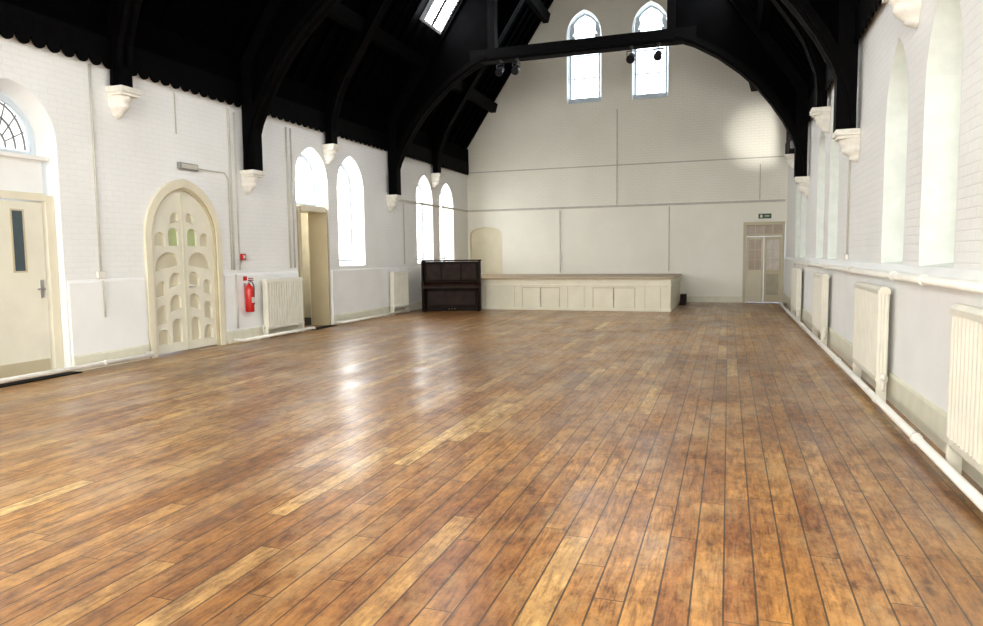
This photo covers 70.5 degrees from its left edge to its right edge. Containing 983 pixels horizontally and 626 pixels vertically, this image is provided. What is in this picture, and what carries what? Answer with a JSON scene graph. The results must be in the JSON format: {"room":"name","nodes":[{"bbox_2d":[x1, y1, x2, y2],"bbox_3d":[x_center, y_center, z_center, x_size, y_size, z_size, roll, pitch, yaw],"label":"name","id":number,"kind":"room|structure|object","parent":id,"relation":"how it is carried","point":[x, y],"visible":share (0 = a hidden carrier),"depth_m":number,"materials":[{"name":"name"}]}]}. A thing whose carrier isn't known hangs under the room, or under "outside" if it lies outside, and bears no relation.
{"room":"church hall","nodes":[
{"label":"church hall","id":0,"kind":"room"},
{"bbox_2d":[0,34,467,366],"bbox_3d":[-5.323,-1.949,11.068,0.450,5.200,27.580,1,5,19],"label":"wall","id":1,"kind":"structure","parent":0,"point":[138,152],"depth_m":11.21,"materials":[{"name":"brick"}]},
{"bbox_2d":[0,93,35,155],"bbox_3d":[-6.195,-2.383,8.666,0.070,0.760,1.000,1,5,19],"label":"window","id":2,"kind":"structure","parent":1,"relation":"in","point":[16,133],"depth_m":8.91,"materials":[{"name":"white glass"}]},
{"bbox_2d":[0,151,63,378],"bbox_3d":[-6.106,-0.576,8.790,0.371,2.855,1.155,1,5,19],"label":"door","id":3,"kind":"structure","parent":1,"relation":"in","point":[31,341],"depth_m":8.91,"materials":[{"name":"beige paint"}]},
{"bbox_2d":[0,351,153,383],"bbox_3d":[-7.147,1.126,4.573,0.240,0.080,12.652,1,5,19],"label":"pipe","id":4,"kind":"object","parent":1,"relation":"attached to","point":[146,354],"visible":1,"depth_m":9.15,"materials":[{"name":"white metal"}]},
{"bbox_2d":[88,64,105,277],"bbox_3d":[-5.520,-1.960,9.703,0.050,2.950,0.120,1,5,19],"label":"conduit","id":5,"kind":"object","parent":1,"relation":"attached to","point":[100,274],"visible":1,"depth_m":9.71,"materials":[{"name":"paint"}]},
{"bbox_2d":[102,280,105,316],"bbox_3d":[-5.470,-0.200,9.838,0.022,0.520,0.022,3,6,41],"label":"conduit","id":6,"kind":"object","parent":1,"relation":"attached to","point":[102,280],"visible":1,"depth_m":9.83,"materials":[{"name":"paint"}]},
{"bbox_2d":[67,277,147,365],"bbox_3d":[-5.467,0.128,9.992,0.029,1.240,1.280,1,5,19],"label":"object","id":7,"kind":"structure","parent":1,"relation":"attached to","point":[124,325],"depth_m":9.92,"materials":[{"name":"white paint"}]},
{"bbox_2d":[105,85,140,118],"bbox_3d":[-5.274,-3.008,9.995,0.298,0.430,0.360,1,5,19],"label":"stone corbel","id":8,"kind":"object","parent":1,"relation":"attached to","point":[119,97],"visible":1,"depth_m":9.91,"materials":[{"name":"white stone"}]},
{"bbox_2d":[107,0,142,87],"bbox_3d":[-0.808,-7.258,7.852,9.900,8.277,0.793,1,5,19],"label":"roof truss","id":9,"kind":"object","parent":8,"relation":"on","point":[123,15],"depth_m":9.81,"materials":[{"name":"black wood"}]},
{"bbox_2d":[174,92,176,133],"bbox_3d":[-5.037,-3.183,11.086,0.018,0.650,0.018,3,6,41],"label":"conduit","id":10,"kind":"object","parent":1,"relation":"attached to","point":[174,92],"visible":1,"depth_m":11.08,"materials":[{"name":"paint"}]},
{"bbox_2d":[143,179,226,357],"bbox_3d":[-5.073,-0.775,11.402,0.245,2.800,1.680,1,5,19],"label":"door","id":11,"kind":"structure","parent":1,"relation":"in","point":[166,260],"depth_m":11.33,"materials":[{"name":"beige paint"}]},
{"bbox_2d":[152,190,216,354],"bbox_3d":[-5.050,-0.698,11.401,0.049,2.605,1.390,1,5,19],"label":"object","id":12,"kind":"structure","parent":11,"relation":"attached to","point":[200,224],"depth_m":11.38,"materials":[{"name":"beige paint"}]},
{"bbox_2d":[177,162,197,171],"bbox_3d":[-4.944,-2.383,11.346,0.073,0.110,0.420,1,5,19],"label":"emergency light","id":13,"kind":"object","parent":1,"relation":"attached to","point":[180,165],"visible":1,"depth_m":11.28,"materials":[{"name":"grey plastic"}]},
{"bbox_2d":[198,168,231,269],"bbox_3d":[-4.761,-1.584,11.973,0.020,1.710,0.790,1,5,19],"label":"conduit","id":14,"kind":"object","parent":1,"relation":"attached to","point":[198,168],"visible":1,"depth_m":12.31,"materials":[{"name":"paint"}]},
{"bbox_2d":[227,108,235,269],"bbox_3d":[-4.622,-2.189,12.356,0.033,2.850,0.033,3,6,41],"label":"conduit","id":15,"kind":"object","parent":1,"relation":"attached to","point":[228,126],"visible":1,"depth_m":12.34,"materials":[{"name":"paint"}]},
{"bbox_2d":[0,0,468,174],"bbox_3d":[-5.085,-3.968,10.812,0.095,0.880,26.740,1,5,19],"label":"trim","id":16,"kind":"structure","parent":1,"relation":"attached to","point":[78,27],"depth_m":11.11,"materials":[{"name":"black wood"}]},
{"bbox_2d":[233,112,240,269],"bbox_3d":[-4.573,-2.176,12.499,0.026,2.800,0.026,1,5,19],"label":"conduit","id":17,"kind":"object","parent":1,"relation":"attached to","point":[233,112],"visible":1,"depth_m":12.49,"materials":[{"name":"paint"}]},
{"bbox_2d":[235,275,238,327],"bbox_3d":[-4.569,-0.205,12.509,0.030,0.970,0.030,3,6,41],"label":"conduit","id":18,"kind":"object","parent":1,"relation":"attached to","point":[235,275],"visible":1,"depth_m":12.50,"materials":[{"name":"paint"}]},
{"bbox_2d":[240,254,245,259],"bbox_3d":[-4.523,-1.023,12.682,0.052,0.110,0.110,1,5,19],"label":"fire alarm","id":19,"kind":"object","parent":1,"relation":"attached to","point":[242,256],"visible":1,"depth_m":12.64,"materials":[{"name":"red plastic"}]},
{"bbox_2d":[74,301,421,370],"bbox_3d":[-3.193,0.067,16.611,0.021,0.220,15.240,1,5,19],"label":"baseboard","id":20,"kind":"structure","parent":1,"relation":"attached to","point":[249,332],"depth_m":12.46,"materials":[{"name":"paint"}]},
{"bbox_2d":[244,278,254,311],"bbox_3d":[-4.416,-0.330,12.715,0.190,0.620,0.168,-3,5,-22],"label":"fire extinguisher","id":21,"kind":"object","parent":1,"relation":"attached to","point":[249,291],"visible":1,"depth_m":12.66,"materials":[{"name":"metal"}]},
{"bbox_2d":[240,169,265,194],"bbox_3d":[-4.357,-2.381,12.726,0.298,0.430,0.360,1,5,19],"label":"stone corbel","id":22,"kind":"object","parent":1,"relation":"attached to","point":[249,178],"visible":1,"depth_m":12.64,"materials":[{"name":"white stone"}]},
{"bbox_2d":[224,271,298,343],"bbox_3d":[-4.332,-0.160,13.323,0.029,1.240,2.220,1,5,19],"label":"trim","id":23,"kind":"structure","parent":1,"relation":"attached to","point":[246,319],"depth_m":12.70,"materials":[{"name":"white paint"}]},
{"bbox_2d":[285,127,291,267],"bbox_3d":[-4.075,-2.303,13.961,0.037,2.800,0.037,3,6,41],"label":"conduit","id":24,"kind":"object","parent":1,"relation":"attached to","point":[286,147],"visible":1,"depth_m":13.94,"materials":[{"name":"paint"}]},
{"bbox_2d":[289,128,295,267],"bbox_3d":[-4.027,-2.315,14.103,0.030,2.800,0.030,3,6,41],"label":"conduit","id":25,"kind":"object","parent":1,"relation":"attached to","point":[289,128],"visible":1,"depth_m":14.09,"materials":[{"name":"paint"}]},
{"bbox_2d":[295,154,315,205],"bbox_3d":[-4.082,-2.849,14.871,0.070,1.100,1.000,1,5,19],"label":"window","id":26,"kind":"structure","parent":1,"relation":"in","point":[304,175],"depth_m":15.02,"materials":[{"name":"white glass"}]},
{"bbox_2d":[296,205,330,327],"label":"door","id":27,"kind":"structure","parent":1,"relation":"in","point":[317,216],"depth_m":15.43,"materials":[{"name":"beige paint"}]},
{"bbox_2d":[322,143,341,164],"bbox_3d":[-3.484,-3.463,15.250,0.298,0.430,0.360,1,5,19],"label":"stone corbel","id":28,"kind":"object","parent":1,"relation":"attached to","point":[329,150],"visible":1,"depth_m":15.16,"materials":[{"name":"white stone"}]},
{"bbox_2d":[337,164,352,261],"bbox_3d":[-3.596,-2.383,16.452,0.070,2.340,0.980,1,5,19],"label":"window","id":29,"kind":"structure","parent":1,"relation":"in","point":[343,184],"depth_m":16.70,"materials":[{"name":"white glass"}]},
{"bbox_2d":[331,266,421,324],"bbox_3d":[-2.166,-0.710,19.681,0.029,1.240,8.660,1,5,19],"label":"wainscoting","id":30,"kind":"structure","parent":1,"relation":"attached to","point":[354,289],"depth_m":17.01,"materials":[{"name":"white paint"}]},
{"bbox_2d":[386,194,401,211],"bbox_3d":[-2.525,-2.846,18.103,0.298,0.430,0.360,1,5,19],"label":"stone corbel","id":31,"kind":"object","parent":1,"relation":"attached to","point":[392,200],"visible":1,"depth_m":18.01,"materials":[{"name":"white stone"}]},
{"bbox_2d":[403,203,404,263],"bbox_3d":[-2.381,-2.158,18.962,0.026,1.650,0.026,3,6,41],"label":"conduit","id":32,"kind":"object","parent":1,"relation":"attached to","point":[403,203],"visible":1,"depth_m":18.96,"materials":[{"name":"paint"}]},
{"bbox_2d":[416,185,422,259],"bbox_3d":[-2.249,-2.725,20.405,0.070,2.340,0.940,1,5,19],"label":"window","id":33,"kind":"structure","parent":1,"relation":"in","point":[418,193],"depth_m":20.74,"materials":[{"name":"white glass"}]},
{"bbox_2d":[398,199,467,211],"bbox_3d":[-1.682,-3.221,20.985,0.034,0.060,5.440,1,5,19],"label":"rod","id":34,"kind":"structure","parent":1,"relation":"attached to","point":[401,200],"depth_m":20.70,"materials":[{"name":"paint"}]},
{"bbox_2d":[431,173,443,187],"bbox_3d":[-1.604,-3.940,20.769,0.298,0.430,0.360,1,5,19],"label":"stone corbel","id":35,"kind":"object","parent":1,"relation":"attached to","point":[435,177],"visible":1,"depth_m":20.68,"materials":[{"name":"white stone"}]},
{"bbox_2d":[440,193,443,258],"bbox_3d":[-1.712,-2.822,21.983,0.070,2.260,0.900,1,5,19],"label":"window","id":36,"kind":"structure","parent":1,"relation":"in","point":[441,198],"depth_m":22.35,"materials":[{"name":"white glass"}]},
{"bbox_2d":[301,213,310,325],"bbox_3d":[-5.029,-1.189,15.814,2.000,3.100,3.600,1,5,19],"label":"wall","id":37,"kind":"structure","parent":0,"point":[304,216],"depth_m":17.48,"materials":[{"name":"paint"}]},
{"bbox_2d":[95,0,553,148],"bbox_3d":[-0.446,-7.907,8.891,10.910,8.503,27.580,1,5,19],"label":"ceiling","id":38,"kind":"structure","parent":0,"point":[156,8],"depth_m":14.73,"materials":[{"name":"black wood"}]},
{"bbox_2d":[89,0,812,149],"bbox_3d":[-0.446,-7.939,8.888,9.970,7.497,26.760,1,5,19],"label":"roof","id":39,"kind":"structure","parent":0,"point":[768,18],"depth_m":15.40,"materials":[{"name":"black wood"}]},
{"bbox_2d":[420,0,458,34],"bbox_3d":[-1.166,-7.322,16.532,0.732,1.017,1.060,1,5,19],"label":"rooflight","id":40,"kind":"object","parent":39,"relation":"attached to","point":[437,13],"visible":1,"depth_m":16.61,"materials":[{"name":"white glass"}]},
{"bbox_2d":[495,59,503,76],"bbox_3d":[0.215,-5.863,16.707,0.197,0.415,0.381,1,5,19],"label":"spotlight","id":41,"kind":"object","parent":39,"relation":"hanging from","point":[499,71],"visible":1,"depth_m":16.62,"materials":[{"name":"metal"}]},
{"bbox_2d":[511,58,519,74],"bbox_3d":[0.594,-5.857,16.578,0.197,0.415,0.381,1,5,19],"label":"spotlight","id":42,"kind":"object","parent":39,"relation":"hanging from","point":[515,70],"visible":1,"depth_m":16.49,"materials":[{"name":"metal"}]},
{"bbox_2d":[626,45,635,63],"bbox_3d":[3.151,-5.817,15.711,0.197,0.415,0.381,1,5,19],"label":"spotlight","id":43,"kind":"object","parent":39,"relation":"hanging from","point":[630,58],"visible":1,"depth_m":15.62,"materials":[{"name":"metal"}]},
{"bbox_2d":[653,42,662,60],"bbox_3d":[3.719,-5.809,15.518,0.197,0.415,0.381,1,5,19],"label":"spotlight","id":44,"kind":"object","parent":39,"relation":"hanging from","point":[657,56],"visible":1,"depth_m":15.43,"materials":[{"name":"metal"}]},
{"bbox_2d":[0,302,982,625],"bbox_3d":[-0.338,0.819,9.609,10.910,0.200,27.580,1,5,19],"label":"floor","id":45,"kind":"structure","parent":0,"point":[694,463],"depth_m":4.61,"materials":[{"name":"brown wood"}]},
{"bbox_2d":[0,371,82,387],"bbox_3d":[-5.876,0.867,8.542,0.190,0.013,1.800,1,5,19],"label":"mat","id":46,"kind":"object","parent":45,"relation":"on","point":[70,372],"visible":0.97,"depth_m":8.85,"materials":[{"name":"black rubber"}]},
{"bbox_2d":[233,326,315,341],"bbox_3d":[-4.117,0.395,13.426,0.248,0.084,2.283,1,5,19],"label":"pipe","id":47,"kind":"object","parent":45,"relation":"on","point":[258,337],"visible":1,"depth_m":13.08,"materials":[{"name":"white metal"}]},
{"bbox_2d":[261,277,303,337],"bbox_3d":[-4.092,-0.125,13.629,0.130,1.115,1.274,1,5,19],"label":"radiator","id":48,"kind":"object","parent":45,"relation":"on","point":[282,298],"visible":0.98,"depth_m":13.53,"materials":[{"name":"metal"}]},
{"bbox_2d":[311,325,337,329],"bbox_3d":[-3.646,0.309,14.995,0.210,0.012,0.900,1,5,19],"label":"mat","id":49,"kind":"object","parent":45,"relation":"on","point":[326,326],"visible":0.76,"depth_m":15.10,"materials":[{"name":"black rubber"}]},
{"bbox_2d":[335,309,410,322],"bbox_3d":[-2.840,0.067,17.175,0.248,0.076,3.430,1,5,19],"label":"pipe","id":50,"kind":"object","parent":45,"relation":"on","point":[408,310],"visible":1,"depth_m":16.75,"materials":[{"name":"white metal"}]},
{"bbox_2d":[389,271,409,314],"bbox_3d":[-2.450,-0.542,18.450,0.130,1.115,0.994,1,5,19],"label":"radiator","id":51,"kind":"object","parent":45,"relation":"on","point":[399,286],"visible":0.98,"depth_m":18.33,"materials":[{"name":"metal"}]},
{"bbox_2d":[421,259,481,311],"bbox_3d":[-1.093,-0.761,19.154,1.640,1.400,0.640,-1,5,2],"label":"upright piano","id":52,"kind":"object","parent":45,"relation":"on","point":[445,286],"visible":1,"depth_m":19.07,"materials":[{"name":"brown wood"}]},
{"bbox_2d":[481,274,681,311],"bbox_3d":[1.954,-0.674,20.825,6.980,0.880,3.840,1,5,19],"label":"stage","id":53,"kind":"object","parent":45,"relation":"on","point":[575,292],"visible":0.87,"depth_m":18.83,"materials":[{"name":"beige paint"}]},
{"bbox_2d":[790,267,801,320],"bbox_3d":[6.872,-0.446,15.707,0.110,1.145,1.494,1,5,19],"label":"radiator","id":54,"kind":"object","parent":45,"relation":"on","point":[796,273],"visible":0.97,"depth_m":15.12,"materials":[{"name":"metal"}]},
{"bbox_2d":[812,272,828,345],"bbox_3d":[5.458,-0.087,11.555,0.110,1.145,1.294,1,5,19],"label":"radiator","id":55,"kind":"object","parent":45,"relation":"on","point":[820,280],"visible":0.98,"depth_m":11.09,"materials":[{"name":"metal"}]},
{"bbox_2d":[852,282,890,401],"bbox_3d":[4.077,0.264,7.499,0.110,1.145,1.494,1,5,19],"label":"radiator","id":56,"kind":"object","parent":45,"relation":"on","point":[871,301],"visible":0.98,"depth_m":7.13,"materials":[{"name":"metal"}]},
{"bbox_2d":[944,304,982,474],"bbox_3d":[2.905,0.561,4.060,0.110,1.145,1.304,1,5,19],"label":"radiator","id":57,"kind":"object","parent":45,"relation":"on","point":[963,438],"visible":0.98,"depth_m":4.33,"materials":[{"name":"metal"}]},
{"bbox_2d":[240,0,858,170],"bbox_3d":[0.124,-7.065,10.609,9.900,9.137,0.665,1,5,19],"label":"roof truss","id":58,"kind":"object","parent":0,"point":[284,27],"depth_m":12.04,"materials":[{"name":"black wood"}]},
{"bbox_2d":[324,0,827,144],"bbox_3d":[1.043,-7.728,13.286,9.900,8.277,0.418,1,5,19],"label":"roof truss","id":59,"kind":"object","parent":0,"point":[334,95],"depth_m":14.65,"materials":[{"name":"black wood"}]},
{"bbox_2d":[387,0,807,194],"bbox_3d":[2.012,-7.544,16.151,9.900,9.137,0.340,1,5,19],"label":"roof truss","id":60,"kind":"object","parent":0,"point":[727,31],"depth_m":15.81,"materials":[{"name":"black wood"}]},
{"bbox_2d":[433,0,793,172],"bbox_3d":[2.939,-8.209,18.852,9.900,8.277,0.320,1,5,19],"label":"roof truss","id":61,"kind":"object","parent":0,"point":[439,139],"depth_m":20.20,"materials":[{"name":"black wood"}]},
{"bbox_2d":[467,0,787,296],"bbox_3d":[3.948,-6.896,21.887,10.910,13.057,0.400,1,5,19],"label":"wall","id":62,"kind":"structure","parent":0,"point":[709,111],"depth_m":21.77,"materials":[{"name":"paint"}]},
{"bbox_2d":[559,244,560,271],"bbox_3d":[2.227,-2.340,22.612,0.080,2.000,0.040,1,5,19],"label":"conduit","id":63,"kind":"object","parent":62,"relation":"attached to","point":[560,244],"visible":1,"depth_m":22.64,"materials":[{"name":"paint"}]},
{"bbox_2d":[569,13,600,103],"bbox_3d":[2.966,-8.096,22.096,1.040,2.760,0.120,1,5,19],"label":"window","id":64,"kind":"structure","parent":62,"relation":"in","point":[584,70],"depth_m":22.13,"materials":[{"name":"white glass"}]},
{"bbox_2d":[616,170,616,204],"bbox_3d":[3.932,-4.885,21.822,0.024,2.940,0.024,1,5,19],"label":"conduit","id":65,"kind":"object","parent":62,"relation":"attached to","point":[616,170],"visible":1,"depth_m":21.90,"materials":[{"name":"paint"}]},
{"bbox_2d":[468,199,784,211],"bbox_3d":[3.907,-3.372,21.974,9.920,0.060,0.034,1,5,19],"label":"trim","id":66,"kind":"structure","parent":62,"relation":"attached to","point":[779,200],"depth_m":21.79,"materials":[{"name":"paint"}]},
{"bbox_2d":[469,156,783,173],"bbox_3d":[3.893,-4.645,21.877,9.920,0.035,0.019,1,5,19],"label":"trim","id":67,"kind":"structure","parent":62,"relation":"attached to","point":[767,156],"depth_m":21.70,"materials":[{"name":"paint"}]},
{"bbox_2d":[633,5,667,98],"bbox_3d":[4.907,-8.051,21.439,1.040,2.790,0.120,1,5,19],"label":"window","id":68,"kind":"structure","parent":62,"relation":"in","point":[650,75],"depth_m":21.48,"materials":[{"name":"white glass"}]},
{"bbox_2d":[668,206,669,270],"bbox_3d":[5.484,-2.289,21.507,0.022,2.000,0.022,3,6,41],"label":"conduit","id":69,"kind":"object","parent":62,"relation":"attached to","point":[669,206],"visible":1,"depth_m":21.47,"materials":[{"name":"paint"}]},
{"bbox_2d":[687,296,741,302],"bbox_3d":[6.794,-0.417,21.252,1.600,0.180,0.024,1,5,19],"label":"baseboard","id":70,"kind":"structure","parent":62,"relation":"attached to","point":[689,298],"depth_m":21.23,"materials":[{"name":"paint"}]},
{"bbox_2d":[759,164,760,199],"bbox_3d":[7.930,-3.876,20.548,0.022,1.040,0.022,3,6,41],"label":"conduit","id":71,"kind":"object","parent":62,"relation":"attached to","point":[760,164],"visible":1,"depth_m":20.53,"materials":[{"name":"paint"}]},
{"bbox_2d":[742,221,784,302],"bbox_3d":[8.110,-1.508,20.776,1.145,2.400,0.140,1,5,19],"label":"door","id":72,"kind":"structure","parent":62,"relation":"in","point":[769,249],"depth_m":20.77,"materials":[{"name":"beige paint"}]},
{"bbox_2d":[758,213,771,218],"bbox_3d":[8.085,-2.867,20.584,0.360,0.140,0.052,1,5,19],"label":"exit sign","id":73,"kind":"object","parent":62,"relation":"attached to","point":[760,216],"visible":1,"depth_m":20.57,"materials":[{"name":"green plastic"}]},
{"bbox_2d":[679,294,686,304],"bbox_3d":[5.646,-0.403,20.513,0.180,0.300,0.600,1,5,19],"label":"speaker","id":74,"kind":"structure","parent":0,"point":[683,297],"depth_m":20.45},
{"bbox_2d":[786,0,982,270],"bbox_3d":[4.581,-1.794,7.707,0.450,5.200,27.580,1,5,19],"label":"wall","id":75,"kind":"structure","parent":0,"point":[916,181],"depth_m":6.62,"materials":[{"name":"brick"}]},
{"bbox_2d":[784,154,793,169],"bbox_3d":[7.588,-3.796,17.650,0.298,0.430,0.360,1,5,19],"label":"stone corbel","id":76,"kind":"object","parent":75,"relation":"attached to","point":[789,157],"visible":0.52,"depth_m":17.53,"materials":[{"name":"white stone"}]},
{"bbox_2d":[793,176,809,196],"bbox_3d":[6.667,-2.703,14.985,0.298,0.430,0.360,1,5,19],"label":"stone corbel","id":77,"kind":"object","parent":75,"relation":"attached to","point":[803,183],"visible":1,"depth_m":14.85,"materials":[{"name":"white stone"}]},
{"bbox_2d":[810,106,830,132],"bbox_3d":[5.676,-3.311,12.037,0.298,0.430,0.360,1,5,19],"label":"stone corbel","id":78,"kind":"object","parent":75,"relation":"attached to","point":[822,115],"visible":1,"depth_m":11.90,"materials":[{"name":"white stone"}]},
{"bbox_2d":[785,0,881,153],"bbox_3d":[4.293,-3.821,7.630,0.095,0.880,26.740,1,5,19],"label":"trim","id":79,"kind":"structure","parent":75,"relation":"attached to","point":[865,10],"depth_m":8.93,"materials":[{"name":"black wood"}]},
{"bbox_2d":[832,128,860,162],"bbox_3d":[4.723,-2.209,9.277,0.298,0.430,0.360,1,5,19],"label":"stone corbel","id":80,"kind":"object","parent":75,"relation":"attached to","point":[849,140],"visible":1,"depth_m":9.14,"materials":[{"name":"white stone"}]},
{"bbox_2d":[844,160,850,259],"bbox_3d":[5.021,-1.661,9.805,0.050,1.820,0.100,1,5,19],"label":"conduit","id":81,"kind":"object","parent":75,"relation":"attached to","point":[846,256],"visible":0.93,"depth_m":9.82,"materials":[{"name":"paint"}]},
{"bbox_2d":[779,303,982,511],"bbox_3d":[3.972,0.764,7.313,0.210,0.084,25.028,1,5,19],"label":"pipe","id":82,"kind":"object","parent":75,"relation":"attached to","point":[973,494],"visible":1,"depth_m":5.32,"materials":[{"name":"white metal"}]},
{"bbox_2d":[783,293,982,487],"bbox_3d":[4.333,0.649,7.982,0.021,0.290,26.700,1,5,19],"label":"baseboard","id":83,"kind":"structure","parent":75,"relation":"attached to","point":[931,420],"depth_m":6.17,"materials":[{"name":"paint"}]},
{"bbox_2d":[784,257,982,412],"bbox_3d":[4.367,0.115,7.945,0.049,1.360,26.740,1,5,19],"label":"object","id":84,"kind":"structure","parent":75,"relation":"attached to","point":[919,315],"depth_m":6.27,"materials":[{"name":"white paint"}]},
{"bbox_2d":[793,261,982,293],"bbox_3d":[3.682,-0.150,6.144,0.096,0.415,22.784,1,5,19],"label":"pipe","id":85,"kind":"object","parent":75,"relation":"attached to","point":[924,280],"visible":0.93,"depth_m":5.89,"materials":[{"name":"white metal"}]},
{"bbox_2d":[882,0,921,28],"bbox_3d":[3.764,-2.826,6.423,0.298,0.430,0.360,1,5,19],"label":"stone corbel","id":86,"kind":"object","parent":75,"relation":"attached to","point":[906,11],"visible":1,"depth_m":6.34,"materials":[{"name":"white stone"}]}
]}

